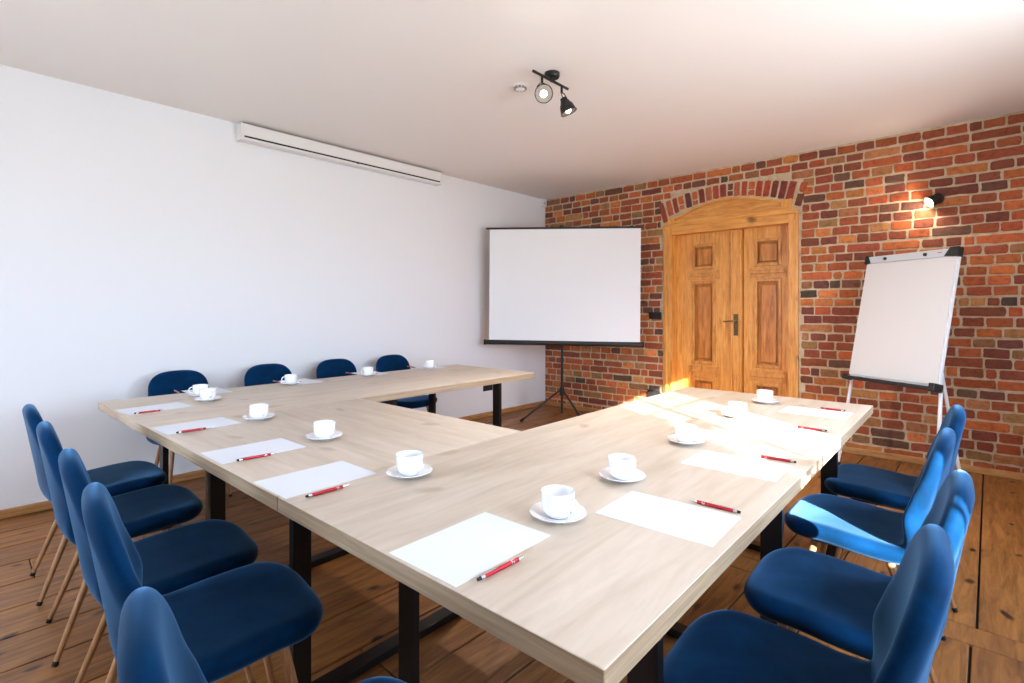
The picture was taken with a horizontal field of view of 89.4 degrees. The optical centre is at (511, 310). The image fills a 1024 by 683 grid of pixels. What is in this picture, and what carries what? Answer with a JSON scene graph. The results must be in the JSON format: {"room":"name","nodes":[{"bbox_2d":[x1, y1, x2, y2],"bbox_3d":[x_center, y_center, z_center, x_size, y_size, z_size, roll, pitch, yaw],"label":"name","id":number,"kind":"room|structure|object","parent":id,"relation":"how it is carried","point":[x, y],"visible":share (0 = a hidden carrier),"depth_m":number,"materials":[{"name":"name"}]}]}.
{"room":"conference room","nodes":[
{"label":"conference room","id":0,"kind":"room"},
{"bbox_2d":[0,64,544,509],"bbox_3d":[-1.976,-0.077,4.550,0.220,2.850,7.520,0,0,43],"label":"wall","id":1,"kind":"structure","parent":0,"point":[140,241],"depth_m":3.91,"materials":[{"name":"white paint"}]},
{"bbox_2d":[0,400,544,519],"bbox_3d":[-1.915,1.240,4.440,0.020,0.056,6.960,0,0,43],"label":"baseboard","id":2,"kind":"structure","parent":1,"relation":"attached to","point":[44,505],"depth_m":3.83,"materials":[{"name":"brown wood"}]},
{"bbox_2d":[236,122,441,185],"bbox_3d":[-1.472,-1.419,4.840,0.127,0.138,2.030,0,0,43],"label":"screen","id":3,"kind":"object","parent":1,"relation":"attached to","point":[245,133],"visible":1,"depth_m":4.63,"materials":[{"name":"white plastic"}]},
{"bbox_2d":[483,384,492,390],"bbox_3d":[-0.289,0.918,6.205,0.012,0.080,0.155,0,0,43],"label":"wall socket","id":4,"kind":"object","parent":1,"relation":"attached to","point":[487,387],"visible":0.93,"depth_m":6.20,"materials":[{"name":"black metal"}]},
{"bbox_2d":[540,199,546,206],"bbox_3d":[0.425,-1.446,6.944,0.056,0.102,0.085,0,0,43],"label":"sensor","id":5,"kind":"object","parent":1,"relation":"attached to","point":[543,202],"visible":1,"depth_m":6.92,"materials":[{"name":"white plastic"}]},
{"bbox_2d":[0,0,1023,199],"bbox_3d":[0.051,-1.577,2.677,5.740,0.150,7.520,0,0,43],"label":"ceiling","id":6,"kind":"structure","parent":0,"point":[658,89],"depth_m":3.23,"materials":[{"name":"white paint"}]},
{"bbox_2d":[512,82,528,91],"bbox_3d":[0.055,-1.487,3.455,0.110,0.030,0.110,0,0,43],"label":"smoke detector","id":7,"kind":"object","parent":6,"relation":"attached to","point":[519,86],"visible":1,"depth_m":3.43,"materials":[{"name":"white plastic"}]},
{"bbox_2d":[532,69,576,116],"bbox_3d":[0.264,-1.377,3.241,0.154,0.250,0.365,0,0,43],"label":"ceiling spotlight","id":8,"kind":"object","parent":6,"relation":"attached to","point":[543,92],"visible":1,"depth_m":3.23,"materials":[{"name":"black metal"}]},
{"bbox_2d":[0,405,1023,682],"bbox_3d":[0.125,1.308,2.758,5.340,0.080,7.340,0,0,43],"label":"floor","id":9,"kind":"structure","parent":0,"point":[984,642],"depth_m":2.23,"materials":[{"name":"brown wood"}]},
{"bbox_2d":[22,404,166,605],"bbox_3d":[-2.009,0.848,2.512,0.454,0.844,0.535,0,0,44],"label":"velvet chair","id":10,"kind":"object","parent":9,"relation":"on","point":[124,477],"visible":0.55,"depth_m":2.45,"materials":[{"name":"blue fabric"}]},
{"bbox_2d":[36,421,202,666],"bbox_3d":[-1.598,0.848,2.132,0.535,0.844,0.455,0,0,-44],"label":"velvet chair","id":11,"kind":"object","parent":9,"relation":"on","point":[152,509],"visible":0.65,"depth_m":2.04,"materials":[{"name":"blue fabric"}]},
{"bbox_2d":[58,448,257,682],"bbox_3d":[-1.161,0.848,1.728,0.535,0.844,0.455,0,0,-43],"label":"velvet chair","id":12,"kind":"object","parent":9,"relation":"on","point":[180,557],"visible":0.55,"depth_m":1.68,"materials":[{"name":"blue fabric"}]},
{"bbox_2d":[146,370,231,496],"bbox_3d":[-2.208,0.848,3.539,0.535,0.844,0.454,0,0,42],"label":"velvet chair","id":13,"kind":"object","parent":9,"relation":"on","point":[165,383],"visible":0.21,"depth_m":3.63,"materials":[{"name":"blue fabric"}]},
{"bbox_2d":[81,482,322,682],"bbox_3d":[-0.812,0.848,1.392,0.535,0.844,0.455,0,0,-40],"label":"velvet chair","id":14,"kind":"object","parent":9,"relation":"on","point":[230,621],"visible":0.84,"depth_m":1.34,"materials":[{"name":"blue fabric"}]},
{"bbox_2d":[117,587,406,682],"bbox_3d":[-0.329,0.848,0.871,0.535,0.844,0.455,0,0,-36],"label":"velvet chair","id":15,"kind":"object","parent":9,"relation":"on","point":[152,647],"visible":1,"depth_m":0.73,"materials":[{"name":"blue fabric"}]},
{"bbox_2d":[244,363,291,386],"bbox_3d":[-1.787,0.848,3.994,0.535,0.844,0.455,0,0,43],"label":"velvet chair","id":16,"kind":"object","parent":9,"relation":"on","point":[261,374],"visible":0.19,"depth_m":4.12,"materials":[{"name":"blue fabric"}]},
{"bbox_2d":[98,364,533,529],"bbox_3d":[-1.073,0.892,3.642,1.000,0.748,2.740,0,0,41],"label":"conference table","id":17,"kind":"object","parent":9,"relation":"on","point":[399,384],"visible":0.44,"depth_m":3.28,"materials":[{"name":"brown wood"}]},
{"bbox_2d":[134,409,164,413],"bbox_3d":[-1.845,0.513,2.638,0.010,0.011,0.133,0,0,43],"label":"ballpoint pen","id":18,"kind":"object","parent":17,"relation":"on","point":[140,412],"visible":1,"depth_m":2.63,"materials":[{"name":"red plastic"}]},
{"bbox_2d":[115,402,191,414],"bbox_3d":[-1.901,0.517,2.754,0.210,0.001,0.297,0,0,37],"label":"paper sheet","id":19,"kind":"object","parent":17,"relation":"on","point":[129,411],"visible":1,"depth_m":2.77,"materials":[{"name":"white paper"}]},
{"bbox_2d":[187,393,199,396],"bbox_3d":[-1.886,0.508,3.132,0.143,0.019,0.143,0,0,43],"label":"saucer","id":20,"kind":"object","parent":17,"relation":"on","point":[188,394],"visible":0.42,"depth_m":3.08,"materials":[{"name":"white ceramic"}]},
{"bbox_2d":[188,384,207,394],"bbox_3d":[-1.887,0.480,3.128,0.084,0.062,0.092,0,0,20],"label":"coffee cup","id":21,"kind":"object","parent":20,"relation":"on","point":[195,388],"visible":0.7,"depth_m":3.10,"materials":[{"name":"white ceramic"}]},
{"bbox_2d":[183,387,231,393],"bbox_3d":[-1.960,0.517,3.323,0.297,0.001,0.210,0,0,43],"label":"paper sheet","id":22,"kind":"object","parent":17,"relation":"on","point":[218,390],"visible":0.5,"depth_m":3.31,"materials":[{"name":"white paper"}]},
{"bbox_2d":[194,396,221,401],"bbox_3d":[-1.748,0.508,2.975,0.143,0.019,0.143,0,0,43],"label":"saucer","id":23,"kind":"object","parent":17,"relation":"on","point":[216,397],"visible":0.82,"depth_m":2.95,"materials":[{"name":"white ceramic"}]},
{"bbox_2d":[199,388,215,399],"bbox_3d":[-1.748,0.480,2.971,0.084,0.062,0.092,0,0,-8],"label":"coffee cup","id":24,"kind":"object","parent":23,"relation":"on","point":[205,393],"visible":0.88,"depth_m":2.94,"materials":[{"name":"white ceramic"}]},
{"bbox_2d":[280,381,301,384],"bbox_3d":[-1.551,0.508,3.630,0.143,0.019,0.143,0,0,43],"label":"saucer","id":25,"kind":"object","parent":17,"relation":"on","point":[297,382],"visible":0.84,"depth_m":3.59,"materials":[{"name":"white ceramic"}]},
{"bbox_2d":[281,374,296,382],"bbox_3d":[-1.555,0.480,3.630,0.092,0.062,0.084,0,0,4],"label":"coffee cup","id":26,"kind":"object","parent":25,"relation":"on","point":[289,378],"visible":0.84,"depth_m":3.60,"materials":[{"name":"white ceramic"}]},
{"bbox_2d":[279,378,321,384],"bbox_3d":[-1.545,0.517,3.787,0.297,0.001,0.210,0,0,43],"label":"paper sheet","id":27,"kind":"object","parent":17,"relation":"on","point":[304,380],"visible":0.57,"depth_m":3.78,"materials":[{"name":"white paper"}]},
{"bbox_2d":[353,371,388,375],"bbox_3d":[-1.179,0.517,4.279,0.297,0.001,0.210,0,0,43],"label":"paper sheet","id":28,"kind":"object","parent":17,"relation":"on","point":[378,373],"visible":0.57,"depth_m":4.27,"materials":[{"name":"white paper"}]},
{"bbox_2d":[413,365,446,368],"bbox_3d":[-0.777,0.517,4.743,0.297,0.001,0.210,0,0,43],"label":"paper sheet","id":29,"kind":"object","parent":17,"relation":"on","point":[420,367],"visible":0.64,"depth_m":4.72,"materials":[{"name":"white paper"}]},
{"bbox_3d":[-0.738,0.508,4.654,0.143,0.019,0.143,0,0,43],"label":"saucer","id":30,"kind":"object","parent":29,"relation":"on","visible":0},
{"bbox_2d":[424,360,434,366],"bbox_3d":[-0.742,0.480,4.654,0.092,0.062,0.084,0,0,-7],"label":"coffee cup","id":31,"kind":"object","parent":30,"relation":"on","point":[428,363],"visible":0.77,"depth_m":4.62,"materials":[{"name":"white ceramic"}]},
{"bbox_3d":[-1.144,0.508,4.111,0.143,0.019,0.143,0,0,43],"label":"saucer","id":32,"kind":"object","parent":17,"relation":"on","visible":0},
{"bbox_2d":[361,367,372,374],"bbox_3d":[-1.148,0.480,4.111,0.092,0.062,0.084,0,0,-7],"label":"coffee cup","id":33,"kind":"object","parent":32,"relation":"on","point":[366,370],"visible":0.94,"depth_m":4.08,"materials":[{"name":"white ceramic"}]},
{"bbox_2d":[148,398,520,682],"bbox_3d":[-0.782,0.892,2.256,1.268,0.748,1.050,0,0,41],"label":"conference table","id":34,"kind":"object","parent":9,"relation":"on","point":[372,436],"visible":0.53,"depth_m":2.07,"materials":[{"name":"brown wood"}]},
{"bbox_2d":[176,427,210,432],"bbox_3d":[-1.369,0.513,2.229,0.010,0.011,0.133,0,0,43],"label":"ballpoint pen","id":35,"kind":"object","parent":34,"relation":"on","point":[203,428],"visible":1,"depth_m":2.22,"materials":[{"name":"red plastic"}]},
{"bbox_2d":[152,417,240,434],"bbox_3d":[-1.423,0.517,2.340,0.210,0.001,0.297,0,0,39],"label":"paper sheet","id":36,"kind":"object","parent":34,"relation":"on","point":[220,421],"visible":1,"depth_m":2.33,"materials":[{"name":"white paper"}]},
{"bbox_2d":[200,438,305,463],"bbox_3d":[-0.958,0.517,1.925,0.210,0.001,0.297,0,0,41],"label":"paper sheet","id":37,"kind":"object","parent":34,"relation":"on","point":[231,454],"visible":1,"depth_m":1.92,"materials":[{"name":"white paper"}]},
{"bbox_2d":[237,453,275,460],"bbox_3d":[-0.896,0.513,1.822,0.133,0.011,0.010,0,0,-44],"label":"ballpoint pen","id":38,"kind":"object","parent":34,"relation":"on","point":[266,454],"visible":1,"depth_m":1.81,"materials":[{"name":"red plastic"}]},
{"bbox_2d":[242,413,274,420],"bbox_3d":[-1.206,0.508,2.466,0.143,0.019,0.143,0,0,43],"label":"saucer","id":39,"kind":"object","parent":34,"relation":"on","point":[269,415],"visible":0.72,"depth_m":2.45,"materials":[{"name":"white ceramic"}]},
{"bbox_2d":[249,403,268,418],"bbox_3d":[-1.202,0.480,2.466,0.092,0.062,0.084,0,0,1],"label":"coffee cup","id":40,"kind":"object","parent":39,"relation":"on","point":[260,410],"visible":0.97,"depth_m":2.43,"materials":[{"name":"white ceramic"}]},
{"bbox_2d":[253,461,376,498],"bbox_3d":[-0.605,0.517,1.605,0.210,0.001,0.297,0,0,41],"label":"paper sheet","id":41,"kind":"object","parent":34,"relation":"on","point":[289,485],"visible":1,"depth_m":1.60,"materials":[{"name":"white paper"}]},
{"bbox_2d":[305,431,342,440],"bbox_3d":[-0.758,0.508,2.090,0.143,0.019,0.143,0,0,43],"label":"saucer","id":42,"kind":"object","parent":34,"relation":"on","point":[336,433],"visible":0.66,"depth_m":2.08,"materials":[{"name":"white ceramic"}]},
{"bbox_2d":[313,420,334,438],"bbox_3d":[-0.754,0.480,2.090,0.092,0.062,0.084,0,0,-2],"label":"coffee cup","id":43,"kind":"object","parent":42,"relation":"on","point":[322,429],"visible":1,"depth_m":2.06,"materials":[{"name":"white ceramic"}]},
{"bbox_2d":[316,359,357,378],"bbox_3d":[-1.393,0.848,4.421,0.535,0.844,0.454,0,0,44],"label":"velvet chair","id":44,"kind":"object","parent":9,"relation":"on","point":[329,368],"visible":0.23,"depth_m":4.55,"materials":[{"name":"blue fabric"}]},
{"bbox_2d":[376,355,436,411],"bbox_3d":[-0.993,0.848,4.854,0.535,0.844,0.455,0,0,43],"label":"velvet chair","id":45,"kind":"object","parent":9,"relation":"on","point":[386,363],"visible":0.41,"depth_m":4.89,"materials":[{"name":"blue fabric"}]},
{"bbox_2d":[484,225,643,421],"bbox_3d":[0.581,0.150,5.828,1.681,2.245,0.808,0,0,-17],"label":"projection screen","id":46,"kind":"object","parent":9,"relation":"on","point":[561,286],"visible":0.95,"depth_m":5.84,"materials":[{"name":"white fabric"}]},
{"bbox_2d":[278,387,872,682],"bbox_3d":[0.660,0.892,2.135,1.050,0.748,2.780,0,0,41],"label":"conference table","id":47,"kind":"object","parent":9,"relation":"on","point":[595,600],"visible":0.69,"depth_m":1.36,"materials":[{"name":"brown wood"}]},
{"bbox_2d":[305,484,349,497],"bbox_3d":[-0.525,0.513,1.478,0.010,0.011,0.133,0,0,43],"label":"ballpoint pen","id":48,"kind":"object","parent":47,"relation":"on","point":[340,486],"visible":1,"depth_m":1.47,"materials":[{"name":"red plastic"}]},
{"bbox_2d":[386,464,431,478],"bbox_3d":[-0.322,0.508,1.626,0.143,0.019,0.143,0,0,43],"label":"saucer","id":49,"kind":"object","parent":47,"relation":"on","point":[392,471],"visible":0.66,"depth_m":1.62,"materials":[{"name":"white ceramic"}]},
{"bbox_2d":[396,450,422,475],"bbox_3d":[-0.318,0.480,1.625,0.092,0.062,0.084,0,0,1],"label":"coffee cup","id":50,"kind":"object","parent":49,"relation":"on","point":[408,462],"visible":1,"depth_m":1.59,"materials":[{"name":"white ceramic"}]},
{"bbox_2d":[389,512,550,586],"bbox_3d":[-0.087,0.517,1.149,0.210,0.001,0.297,0,0,41],"label":"paper sheet","id":51,"kind":"object","parent":47,"relation":"on","point":[456,554],"visible":1,"depth_m":1.13,"materials":[{"name":"white paper"}]},
{"bbox_2d":[477,555,524,580],"bbox_3d":[-0.019,0.513,1.036,0.010,0.011,0.133,0,0,44],"label":"ballpoint pen","id":52,"kind":"object","parent":47,"relation":"on","point":[491,572],"visible":1,"depth_m":1.02,"materials":[{"name":"red plastic"}]},
{"bbox_2d":[529,502,586,522],"bbox_3d":[0.115,0.508,1.294,0.143,0.019,0.143,0,0,43],"label":"saucer","id":53,"kind":"object","parent":47,"relation":"on","point":[536,510],"visible":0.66,"depth_m":1.28,"materials":[{"name":"white ceramic"}]},
{"bbox_2d":[541,485,578,518],"bbox_3d":[0.115,0.480,1.290,0.084,0.062,0.092,0,0,-8],"label":"coffee cup","id":54,"kind":"object","parent":53,"relation":"on","point":[557,501],"visible":1,"depth_m":1.26,"materials":[{"name":"white ceramic"}]},
{"bbox_2d":[598,467,645,482],"bbox_3d":[0.337,0.508,1.588,0.143,0.019,0.143,0,0,43],"label":"saucer","id":55,"kind":"object","parent":47,"relation":"on","point":[639,475],"visible":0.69,"depth_m":1.58,"materials":[{"name":"white ceramic"}]},
{"bbox_2d":[608,453,635,479],"bbox_3d":[0.341,0.480,1.588,0.092,0.062,0.084,0,0,-7],"label":"coffee cup","id":56,"kind":"object","parent":55,"relation":"on","point":[622,466],"visible":1,"depth_m":1.56,"materials":[{"name":"white ceramic"}]},
{"bbox_2d":[595,491,740,546],"bbox_3d":[0.393,0.517,1.310,0.297,0.001,0.210,0,0,40],"label":"paper sheet","id":57,"kind":"object","parent":47,"relation":"on","point":[700,525],"visible":1,"depth_m":1.29,"materials":[{"name":"white paper"}]},
{"bbox_2d":[667,434,704,444],"bbox_3d":[0.680,0.508,2.024,0.143,0.019,0.143,0,0,43],"label":"saucer","id":58,"kind":"object","parent":47,"relation":"on","point":[672,438],"visible":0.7,"depth_m":2.02,"materials":[{"name":"white ceramic"}]},
{"bbox_2d":[675,423,696,442],"bbox_3d":[0.680,0.480,2.028,0.084,0.062,0.092,0,0,-3],"label":"coffee cup","id":59,"kind":"object","parent":58,"relation":"on","point":[684,432],"visible":1,"depth_m":2.00,"materials":[{"name":"white ceramic"}]},
{"bbox_2d":[689,499,740,513],"bbox_3d":[0.531,0.513,1.361,0.133,0.011,0.010,0,0,42],"label":"ballpoint pen","id":60,"kind":"object","parent":47,"relation":"on","point":[721,507],"visible":1,"depth_m":1.35,"materials":[{"name":"red plastic"}]},
{"bbox_2d":[681,450,791,481],"bbox_3d":[0.754,0.517,1.744,0.297,0.001,0.210,0,0,40],"label":"paper sheet","id":61,"kind":"object","parent":47,"relation":"on","point":[771,471],"visible":1,"depth_m":1.73,"materials":[{"name":"white paper"}]},
{"bbox_2d":[721,411,752,418],"bbox_3d":[1.095,0.508,2.515,0.143,0.019,0.143,0,0,43],"label":"saucer","id":62,"kind":"object","parent":47,"relation":"on","point":[726,413],"visible":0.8,"depth_m":2.50,"materials":[{"name":"white ceramic"}]},
{"bbox_2d":[728,402,746,415],"bbox_3d":[1.099,0.480,2.515,0.092,0.062,0.084,0,0,-7],"label":"coffee cup","id":63,"kind":"object","parent":62,"relation":"on","point":[734,408],"visible":0.9,"depth_m":2.48,"materials":[{"name":"white ceramic"}]},
{"bbox_2d":[751,398,778,403],"bbox_3d":[1.421,0.508,2.908,0.143,0.019,0.143,0,0,43],"label":"saucer","id":64,"kind":"object","parent":47,"relation":"on","point":[753,399],"visible":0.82,"depth_m":2.88,"materials":[{"name":"white ceramic"}]},
{"bbox_2d":[757,389,772,401],"bbox_3d":[1.425,0.480,2.909,0.092,0.062,0.084,0,0,-7],"label":"coffee cup","id":65,"kind":"object","parent":64,"relation":"on","point":[762,395],"visible":0.91,"depth_m":2.88,"materials":[{"name":"white ceramic"}]},
{"bbox_2d":[754,455,795,462],"bbox_3d":[0.912,0.513,1.796,0.133,0.011,0.010,0,0,39],"label":"ballpoint pen","id":66,"kind":"object","parent":47,"relation":"on","point":[761,456],"visible":1,"depth_m":1.79,"materials":[{"name":"red plastic"}]},
{"bbox_2d":[741,424,830,443],"bbox_3d":[1.153,0.517,2.182,0.297,0.001,0.210,0,0,42],"label":"paper sheet","id":67,"kind":"object","parent":47,"relation":"on","point":[769,431],"visible":1,"depth_m":2.18,"materials":[{"name":"white paper"}]},
{"bbox_2d":[793,426,826,431],"bbox_3d":[1.297,0.513,2.256,0.133,0.011,0.010,0,0,40],"label":"ballpoint pen","id":68,"kind":"object","parent":47,"relation":"on","point":[801,427],"visible":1,"depth_m":2.25,"materials":[{"name":"red plastic"}]},
{"bbox_2d":[778,406,852,419],"bbox_3d":[1.545,0.517,2.634,0.297,0.001,0.210,0,0,42],"label":"paper sheet","id":69,"kind":"object","parent":47,"relation":"on","point":[790,409],"visible":1,"depth_m":2.63,"materials":[{"name":"white paper"}]},
{"bbox_2d":[817,407,844,411],"bbox_3d":[1.665,0.513,2.703,0.010,0.011,0.133,0,0,-42],"label":"ballpoint pen","id":70,"kind":"object","parent":47,"relation":"on","point":[835,409],"visible":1,"depth_m":2.69,"materials":[{"name":"red plastic"}]},
{"bbox_2d":[663,524,953,682],"bbox_3d":[0.610,0.848,1.126,0.535,0.844,0.455,0,0,38],"label":"velvet chair","id":71,"kind":"object","parent":9,"relation":"on","point":[720,646],"visible":0.98,"depth_m":1.15,"materials":[{"name":"blue fabric"}]},
{"bbox_2d":[744,470,974,682],"bbox_3d":[0.978,0.848,1.494,0.535,0.844,0.455,0,0,40],"label":"velvet chair","id":72,"kind":"object","parent":9,"relation":"on","point":[834,601],"visible":0.69,"depth_m":1.44,"materials":[{"name":"blue fabric"}]},
{"bbox_2d":[784,428,955,682],"bbox_3d":[1.375,0.848,2.011,0.535,0.844,0.454,0,0,42],"label":"velvet chair","id":73,"kind":"object","parent":9,"relation":"on","point":[861,528],"visible":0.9,"depth_m":1.89,"materials":[{"name":"blue fabric"}]},
{"bbox_2d":[824,405,965,611],"bbox_3d":[1.803,0.848,2.461,0.535,0.844,0.455,0,0,38],"label":"velvet chair","id":74,"kind":"object","parent":9,"relation":"on","point":[862,483],"visible":0.63,"depth_m":2.39,"materials":[{"name":"blue fabric"}]},
{"bbox_2d":[838,246,963,469],"bbox_3d":[2.961,0.408,3.932,0.409,1.721,0.805,0,0,-15],"label":"flipchart","id":75,"kind":"object","parent":9,"relation":"on","point":[907,304],"visible":0.81,"depth_m":3.86,"materials":[{"name":"white paper"}]},
{"bbox_2d":[842,373,943,393],"bbox_3d":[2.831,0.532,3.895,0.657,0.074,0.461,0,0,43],"label":"tray","id":76,"kind":"object","parent":75,"relation":"on","point":[930,384],"depth_m":3.80,"materials":[{"name":"black metal"}]},
{"bbox_2d":[545,111,1023,472],"bbox_3d":[2.497,-0.117,5.321,5.304,2.770,0.315,0,0,43],"label":"wall","id":77,"kind":"structure","parent":0,"point":[854,201],"depth_m":4.50,"materials":[{"name":"red brick"}]},
{"bbox_2d":[545,401,602,411],"bbox_3d":[1.080,1.243,6.413,1.700,0.050,0.035,0,0,43],"label":"baseboard","id":78,"kind":"structure","parent":77,"relation":"attached to","point":[556,404],"depth_m":6.68,"materials":[{"name":"brown wood"}]},
{"bbox_2d":[647,389,659,396],"bbox_3d":[1.616,0.943,5.910,0.155,0.080,0.012,0,0,43],"label":"wall socket","id":79,"kind":"object","parent":77,"relation":"attached to","point":[650,392],"visible":0.82,"depth_m":5.91,"materials":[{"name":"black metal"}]},
{"bbox_2d":[649,312,660,318],"bbox_3d":[1.630,0.054,5.896,0.150,0.080,0.014,0,0,43],"label":"wall switch","id":80,"kind":"object","parent":77,"relation":"attached to","point":[652,315],"visible":1,"depth_m":5.89,"materials":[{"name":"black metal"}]},
{"bbox_2d":[663,197,798,397],"bbox_3d":[2.262,0.049,5.424,1.376,2.438,0.184,0,0,43],"label":"door","id":81,"kind":"structure","parent":77,"relation":"in","point":[731,264],"depth_m":5.38,"materials":[{"name":"brown wood"}]},
{"bbox_2d":[842,446,1023,480],"bbox_3d":[3.525,1.243,4.153,2.202,0.050,0.035,0,0,43],"label":"baseboard","id":82,"kind":"structure","parent":77,"relation":"attached to","point":[968,468],"depth_m":4.27,"materials":[{"name":"brown wood"}]},
{"bbox_2d":[923,193,943,207],"bbox_3d":[3.396,-0.889,4.170,0.127,0.130,0.162,0,0,43],"label":"wall spotlight","id":83,"kind":"object","parent":77,"relation":"attached to","point":[931,201],"visible":1,"depth_m":4.15,"materials":[{"name":"black metal"}]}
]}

